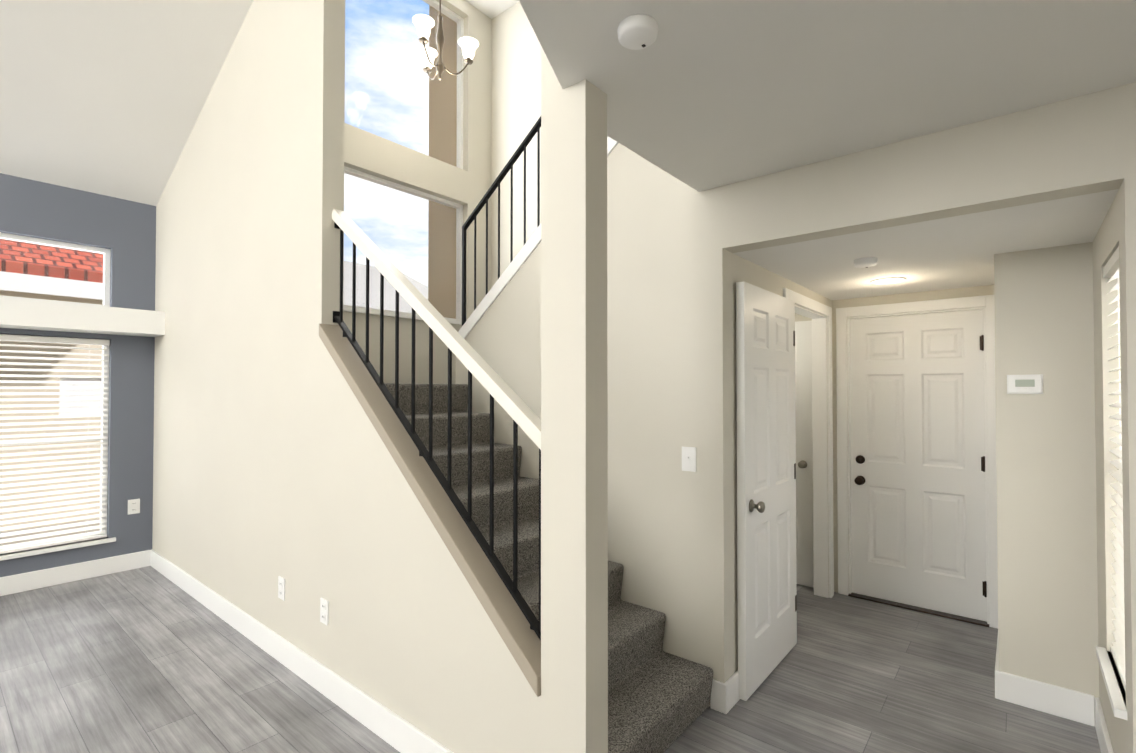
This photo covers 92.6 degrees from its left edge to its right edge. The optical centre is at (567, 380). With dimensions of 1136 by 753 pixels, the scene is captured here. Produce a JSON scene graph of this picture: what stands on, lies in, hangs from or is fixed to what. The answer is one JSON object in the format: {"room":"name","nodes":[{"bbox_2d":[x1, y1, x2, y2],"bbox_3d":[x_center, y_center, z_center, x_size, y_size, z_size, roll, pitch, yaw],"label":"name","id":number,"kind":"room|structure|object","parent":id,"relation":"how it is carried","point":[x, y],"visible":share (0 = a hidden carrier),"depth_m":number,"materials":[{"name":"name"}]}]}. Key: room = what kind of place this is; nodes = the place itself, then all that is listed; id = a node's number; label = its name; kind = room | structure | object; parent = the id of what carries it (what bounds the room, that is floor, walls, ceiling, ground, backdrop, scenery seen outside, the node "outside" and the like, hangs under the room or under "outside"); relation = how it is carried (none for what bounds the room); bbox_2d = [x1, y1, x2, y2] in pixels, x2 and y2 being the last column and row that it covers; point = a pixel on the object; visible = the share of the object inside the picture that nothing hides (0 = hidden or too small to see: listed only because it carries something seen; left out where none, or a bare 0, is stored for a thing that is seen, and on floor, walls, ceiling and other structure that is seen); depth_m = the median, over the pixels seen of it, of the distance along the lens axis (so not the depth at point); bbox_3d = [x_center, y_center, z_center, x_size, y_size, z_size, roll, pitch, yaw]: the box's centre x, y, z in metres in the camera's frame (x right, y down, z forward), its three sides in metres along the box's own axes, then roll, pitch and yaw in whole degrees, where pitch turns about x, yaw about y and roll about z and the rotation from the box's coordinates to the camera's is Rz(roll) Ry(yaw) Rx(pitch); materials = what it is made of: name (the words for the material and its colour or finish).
{"room":"living room","nodes":[
{"label":"living room","id":0,"kind":"room"},
{"bbox_2d":[0,173,155,576],"bbox_3d":[-5.699,-0.166,2.193,0.150,3.400,6.540,-1,-1,40],"label":"wall","id":1,"kind":"structure","parent":0,"point":[124,230],"depth_m":4.47,"materials":[{"name":"grey paint"}]},
{"bbox_2d":[0,232,115,560],"bbox_3d":[-4.061,0.102,4.118,0.165,2.398,0.980,-1,-1,40],"label":"window frames","id":2,"kind":"structure","parent":1,"relation":"in","point":[105,271],"depth_m":4.30,"materials":[{"name":"white painted vinyl"}]},
{"bbox_2d":[0,335,109,553],"bbox_3d":[-4.049,0.463,4.103,0.065,1.600,0.880,-1,-1,40],"label":"window blinds","id":3,"kind":"object","parent":2,"relation":"attached to","point":[89,342],"visible":1,"depth_m":4.19,"materials":[{"name":"white plastic"}]},
{"bbox_2d":[0,550,147,595],"bbox_3d":[-5.587,1.467,2.173,0.016,0.135,6.390,-1,-1,40],"label":"baseboard","id":4,"kind":"structure","parent":1,"relation":"attached to","point":[22,582],"depth_m":4.23,"materials":[{"name":"white wood"}]},
{"bbox_2d":[0,297,164,336],"bbox_3d":[-5.478,-0.512,2.113,0.300,0.190,6.390,-1,-1,40],"label":"ledge","id":5,"kind":"object","parent":1,"relation":"attached to","point":[16,313],"visible":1,"depth_m":4.08,"materials":[{"name":"beige paint"}]},
{"bbox_2d":[128,499,139,514],"bbox_3d":[-3.631,1.050,4.540,0.010,0.120,0.080,-1,-1,40],"label":"electrical outlet","id":6,"kind":"object","parent":1,"relation":"attached to","point":[133,506],"visible":1,"depth_m":4.54,"materials":[{"name":"white plastic"}]},
{"bbox_2d":[0,0,252,205],"bbox_3d":[-3.085,-3.007,0.065,6.945,2.978,6.540,-1,-1,40],"label":"ceiling","id":7,"kind":"structure","parent":0,"point":[106,97],"depth_m":3.60,"materials":[{"name":"white paint"}]},
{"bbox_2d":[152,0,607,752],"bbox_3d":[-1.770,-1.450,3.275,4.837,6.000,0.115,-1,-1,40],"label":"wall","id":8,"kind":"structure","parent":0,"point":[272,458],"depth_m":2.78,"materials":[{"name":"beige paint"}]},
{"bbox_2d":[278,576,284,600],"bbox_3d":[-1.585,1.147,3.002,0.075,0.118,0.010,-1,-1,40],"label":"electrical outlet","id":9,"kind":"object","parent":8,"relation":"attached to","point":[281,587],"visible":1,"depth_m":3.00,"materials":[{"name":"white plastic"}]},
{"bbox_2d":[148,549,453,752],"bbox_3d":[-1.741,1.481,3.119,4.683,0.135,0.020,-1,-1,40],"label":"baseboard","id":10,"kind":"structure","parent":8,"relation":"attached to","point":[392,729],"depth_m":2.73,"materials":[{"name":"white wood"}]},
{"bbox_2d":[320,597,328,625],"bbox_3d":[-1.208,1.142,2.689,0.075,0.118,0.010,-1,-1,40],"label":"electrical outlet","id":11,"kind":"object","parent":8,"relation":"attached to","point":[324,611],"visible":1,"depth_m":2.68,"materials":[{"name":"white plastic"}]},
{"bbox_2d":[319,323,540,696],"bbox_3d":[-0.633,0.367,2.301,1.507,1.329,0.143,-1,-1,40],"label":"trim","id":12,"kind":"structure","parent":8,"relation":"on","point":[517,634],"depth_m":2.13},
{"bbox_2d":[332,209,540,640],"bbox_3d":[-0.619,0.020,2.323,1.538,1.827,0.055,-1,-1,40],"label":"railing","id":13,"kind":"object","parent":12,"relation":"on","point":[517,409],"visible":0.92,"depth_m":2.20,"materials":[{"name":"black metal"}]},
{"bbox_2d":[343,0,491,383],"bbox_3d":[-1.210,-1.426,4.799,0.150,6.000,2.945,-1,-1,40],"label":"wall","id":14,"kind":"structure","parent":0,"point":[467,186],"depth_m":4.83,"materials":[{"name":"beige paint"}]},
{"bbox_2d":[343,0,463,324],"bbox_3d":[-1.422,-1.966,4.513,0.160,2.890,1.470,-1,-1,40],"label":"window frames","id":15,"kind":"structure","parent":14,"relation":"in","point":[453,16],"depth_m":4.86,"materials":[{"name":"white painted vinyl"}]},
{"bbox_2d":[465,0,518,18],"bbox_3d":[-0.371,-3.645,3.596,2.720,0.200,2.115,-1,-1,40],"label":"ceiling","id":16,"kind":"structure","parent":0,"point":[491,9],"depth_m":5.09,"materials":[{"name":"white paint"}]},
{"bbox_2d":[412,0,478,79],"bbox_3d":[-0.998,-2.892,4.081,0.492,1.290,0.519,-1,-1,40],"label":"chandelier","id":17,"kind":"object","parent":16,"relation":"hanging from","point":[424,23],"visible":1,"depth_m":4.05,"materials":[{"name":"glass"}]},
{"bbox_2d":[491,2,540,287],"bbox_3d":[0.344,-1.432,4.409,2.740,6.000,0.100,-1,-1,40],"label":"wall","id":18,"kind":"structure","parent":0,"point":[516,80],"depth_m":5.07,"materials":[{"name":"beige paint"}]},
{"bbox_2d":[0,566,1100,752],"bbox_3d":[-2.059,1.580,1.231,6.945,0.120,9.750,-1,-1,40],"label":"floor","id":19,"kind":"structure","parent":0,"point":[149,659],"depth_m":2.71,"materials":[{"name":"grey laminate"}]},
{"bbox_2d":[384,383,712,752],"bbox_3d":[-0.342,0.174,3.514,2.791,2.760,2.109,-1,-1,40],"label":"carpeted stairs","id":20,"kind":"structure","parent":19,"relation":"on","point":[658,699],"depth_m":2.66,"materials":[{"name":"carpet"}]},
{"bbox_2d":[733,254,833,671],"bbox_3d":[1.350,0.470,3.368,0.100,2.165,1.830,-1,-1,40],"label":"wall","id":21,"kind":"structure","parent":0,"point":[747,271],"depth_m":2.73,"materials":[{"name":"beige paint"}]},
{"bbox_2d":[716,670,739,713],"bbox_3d":[1.000,1.477,2.841,0.016,0.135,0.866,-1,-1,40],"label":"baseboard","id":22,"kind":"structure","parent":21,"relation":"attached to","point":[727,693],"depth_m":2.53,"materials":[{"name":"white wood"}]},
{"bbox_2d":[736,281,796,700],"bbox_3d":[1.109,0.528,2.899,0.108,2.010,0.781,-1,-1,40],"label":"door","id":23,"kind":"structure","parent":21,"relation":"in","point":[766,496],"depth_m":2.81,"materials":[{"name":"white wood"}]},
{"bbox_2d":[783,288,838,597],"bbox_3d":[1.565,0.506,3.612,0.118,2.100,1.020,-1,-1,40],"label":"door frame","id":24,"kind":"structure","parent":21,"relation":"attached to","point":[823,550],"depth_m":3.94,"materials":[{"name":"white wood"}]},
{"bbox_2d":[456,85,1123,705],"bbox_3d":[0.519,-0.096,2.800,3.300,3.279,0.120,-1,-1,40],"label":"wall","id":25,"kind":"structure","parent":0,"point":[670,363],"depth_m":2.62,"materials":[{"name":"beige paint"}]},
{"bbox_2d":[458,136,617,338],"bbox_3d":[-0.043,-0.984,3.280,1.862,1.538,0.144,-1,-1,40],"label":"trim","id":26,"kind":"structure","parent":25,"relation":"on","point":[509,272],"depth_m":3.47,"materials":[{"name":"white wood"}]},
{"bbox_2d":[462,116,540,325],"bbox_3d":[-0.047,-1.358,3.289,1.822,2.086,0.035,-1,-1,40],"label":"railing","id":27,"kind":"object","parent":26,"relation":"on","point":[535,129],"visible":0.29,"depth_m":3.62,"materials":[{"name":"black metal"}]},
{"bbox_2d":[682,446,695,471],"bbox_3d":[0.587,0.381,2.647,0.075,0.118,0.018,-1,-1,40],"label":"light switch","id":28,"kind":"object","parent":25,"relation":"attached to","point":[688,458],"visible":1,"depth_m":2.65,"materials":[{"name":"white plastic"}]},
{"bbox_2d":[519,0,1135,191],"bbox_3d":[0.316,-1.100,0.590,2.130,0.300,7.462,-1,-1,40],"label":"ceiling","id":29,"kind":"structure","parent":0,"point":[702,95],"depth_m":1.62,"materials":[{"name":"white paint"}]},
{"bbox_2d":[617,14,657,49],"bbox_3d":[0.185,-0.919,1.439,0.108,0.036,0.108,-1,-1,40],"label":"smoke detector","id":30,"kind":"object","parent":29,"relation":"attached to","point":[637,31],"visible":1,"depth_m":1.41,"materials":[{"name":"white plastic"}]},
{"bbox_2d":[795,285,993,592],"bbox_3d":[1.383,-1.429,4.657,4.320,6.000,0.150,-1,-1,40],"label":"wall","id":31,"kind":"structure","parent":0,"point":[930,295],"depth_m":3.98,"materials":[{"name":"beige paint"}]},
{"bbox_2d":[795,320,813,587],"bbox_3d":[1.546,0.550,4.323,0.760,2.010,0.101,-1,-1,40],"label":"closet door","id":32,"kind":"structure","parent":31,"relation":"in","point":[804,454],"depth_m":4.13,"materials":[{"name":"white wood"}]},
{"bbox_2d":[836,295,997,628],"bbox_3d":[2.404,0.508,3.768,0.950,2.100,0.168,-1,-1,40],"label":"door frame","id":33,"kind":"structure","parent":31,"relation":"attached to","point":[843,315],"depth_m":3.71,"materials":[{"name":"white wood"}]},
{"bbox_2d":[850,309,986,621],"bbox_3d":[2.376,0.543,3.733,0.802,2.014,0.114,-1,-1,40],"label":"front door","id":34,"kind":"structure","parent":31,"relation":"in","point":[918,496],"depth_m":3.72,"materials":[{"name":"white wood"}]},
{"bbox_2d":[848,593,988,626],"bbox_3d":[2.400,1.552,3.747,0.810,0.012,0.180,-1,-1,40],"label":"threshold","id":35,"kind":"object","parent":31,"relation":"attached to","point":[925,610],"depth_m":3.67,"materials":[{"name":"brown metal"}]},
{"bbox_2d":[995,637,998,697],"bbox_3d":[2.393,1.479,3.009,0.016,0.135,0.986,-1,-1,40],"label":"baseboard","id":36,"kind":"structure","parent":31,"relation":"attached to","point":[997,650],"depth_m":2.72,"materials":[{"name":"white wood"}]},
{"bbox_2d":[733,189,1118,299],"bbox_3d":[1.861,-0.767,2.962,1.430,0.295,1.830,-1,-1,40],"label":"ceiling","id":37,"kind":"structure","parent":0,"point":[960,251],"depth_m":2.56,"materials":[{"name":"white paint"}]},
{"bbox_2d":[854,257,877,267],"bbox_3d":[1.523,-0.604,2.779,0.108,0.036,0.108,-1,-1,40],"label":"smoke detector","id":38,"kind":"object","parent":37,"relation":"attached to","point":[866,262],"visible":1,"depth_m":2.75,"materials":[{"name":"white plastic"}]},
{"bbox_2d":[870,277,905,283],"bbox_3d":[1.950,-0.611,3.309,0.190,0.006,0.190,-1,-1,40],"label":"recessed light","id":39,"kind":"object","parent":37,"relation":"in","point":[890,280],"visible":0.96,"depth_m":3.30,"materials":[{"name":"white plastic"}]},
{"bbox_2d":[994,242,1098,697],"bbox_3d":[2.545,0.463,2.922,0.350,2.165,0.990,-1,-1,40],"label":"wall","id":40,"kind":"structure","parent":0,"point":[1046,521],"depth_m":2.53,"materials":[{"name":"beige paint"}]},
{"bbox_2d":[1007,374,1042,393],"bbox_3d":[2.171,0.015,2.579,0.132,0.092,0.025,-1,-1,40],"label":"thermostat","id":41,"kind":"object","parent":40,"relation":"attached to","point":[1025,384],"visible":1,"depth_m":2.57,"materials":[{"name":"white plastic"}]},
{"bbox_2d":[996,669,1087,724],"bbox_3d":[2.212,1.472,2.529,0.300,0.135,0.024,-1,-1,40],"label":"baseboard","id":42,"kind":"structure","parent":40,"relation":"attached to","point":[1055,700],"depth_m":2.52,"materials":[{"name":"white wood"}]},
{"bbox_2d":[1093,82,1135,752],"bbox_3d":[2.477,-1.462,2.481,0.145,6.000,2.100,-1,-1,40],"label":"wall","id":43,"kind":"structure","parent":0,"point":[1117,228],"depth_m":1.71,"materials":[{"name":"beige paint"}]},
{"bbox_2d":[1088,694,1113,752],"bbox_3d":[2.088,1.465,2.097,0.020,0.135,0.840,-1,-1,40],"label":"baseboard","id":44,"kind":"structure","parent":43,"relation":"attached to","point":[1096,718],"depth_m":2.30,"materials":[{"name":"white wood"}]},
{"bbox_2d":[1096,646,1126,719],"bbox_3d":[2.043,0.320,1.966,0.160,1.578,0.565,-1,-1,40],"label":"window sill","id":45,"kind":"structure","parent":43,"relation":"in","point":[1117,702],"depth_m":1.94,"materials":[{"name":"white wood"}]},
{"bbox_2d":[1103,246,1125,691],"bbox_3d":[2.031,0.306,1.976,0.060,1.530,0.485,-1,-1,40],"label":"window blinds","id":46,"kind":"object","parent":43,"relation":"attached to","point":[1111,268],"visible":0.5,"depth_m":2.06,"materials":[{"name":"white plastic"}]},
{"label":"outside","id":47,"kind":"structure","parent":0,"visible":0},
{"bbox_2d":[0,518,99,545],"bbox_3d":[-3.939,1.714,3.148,70.000,0.070,60.000,-1,-1,40],"label":"ground","id":48,"kind":"structure","parent":47,"point":[41,532],"depth_m":6.18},
{"bbox_2d":[0,239,102,531],"bbox_3d":[-10.888,-0.961,4.151,5.080,5.310,11.000,-1,-1,40],"label":"neighbouring house","id":49,"kind":"structure","parent":48,"relation":"on","point":[63,286],"depth_m":6.44,"materials":[{"name":"paint"}]},
{"bbox_2d":[343,261,427,313],"bbox_3d":[-5.656,-0.181,11.754,4.800,3.980,7.600,-1,-1,40],"label":"neighbouring house","id":50,"kind":"structure","parent":48,"relation":"on","point":[388,291],"depth_m":10.34,"materials":[{"name":"paint"}]},
{"bbox_2d":[428,5,456,318],"bbox_3d":[-1.149,-1.552,5.430,0.540,6.530,0.200,-1,-1,40],"label":"wall","id":51,"kind":"structure","parent":48,"relation":"on","point":[433,226],"depth_m":5.38,"materials":[{"name":"paint"}]}
]}

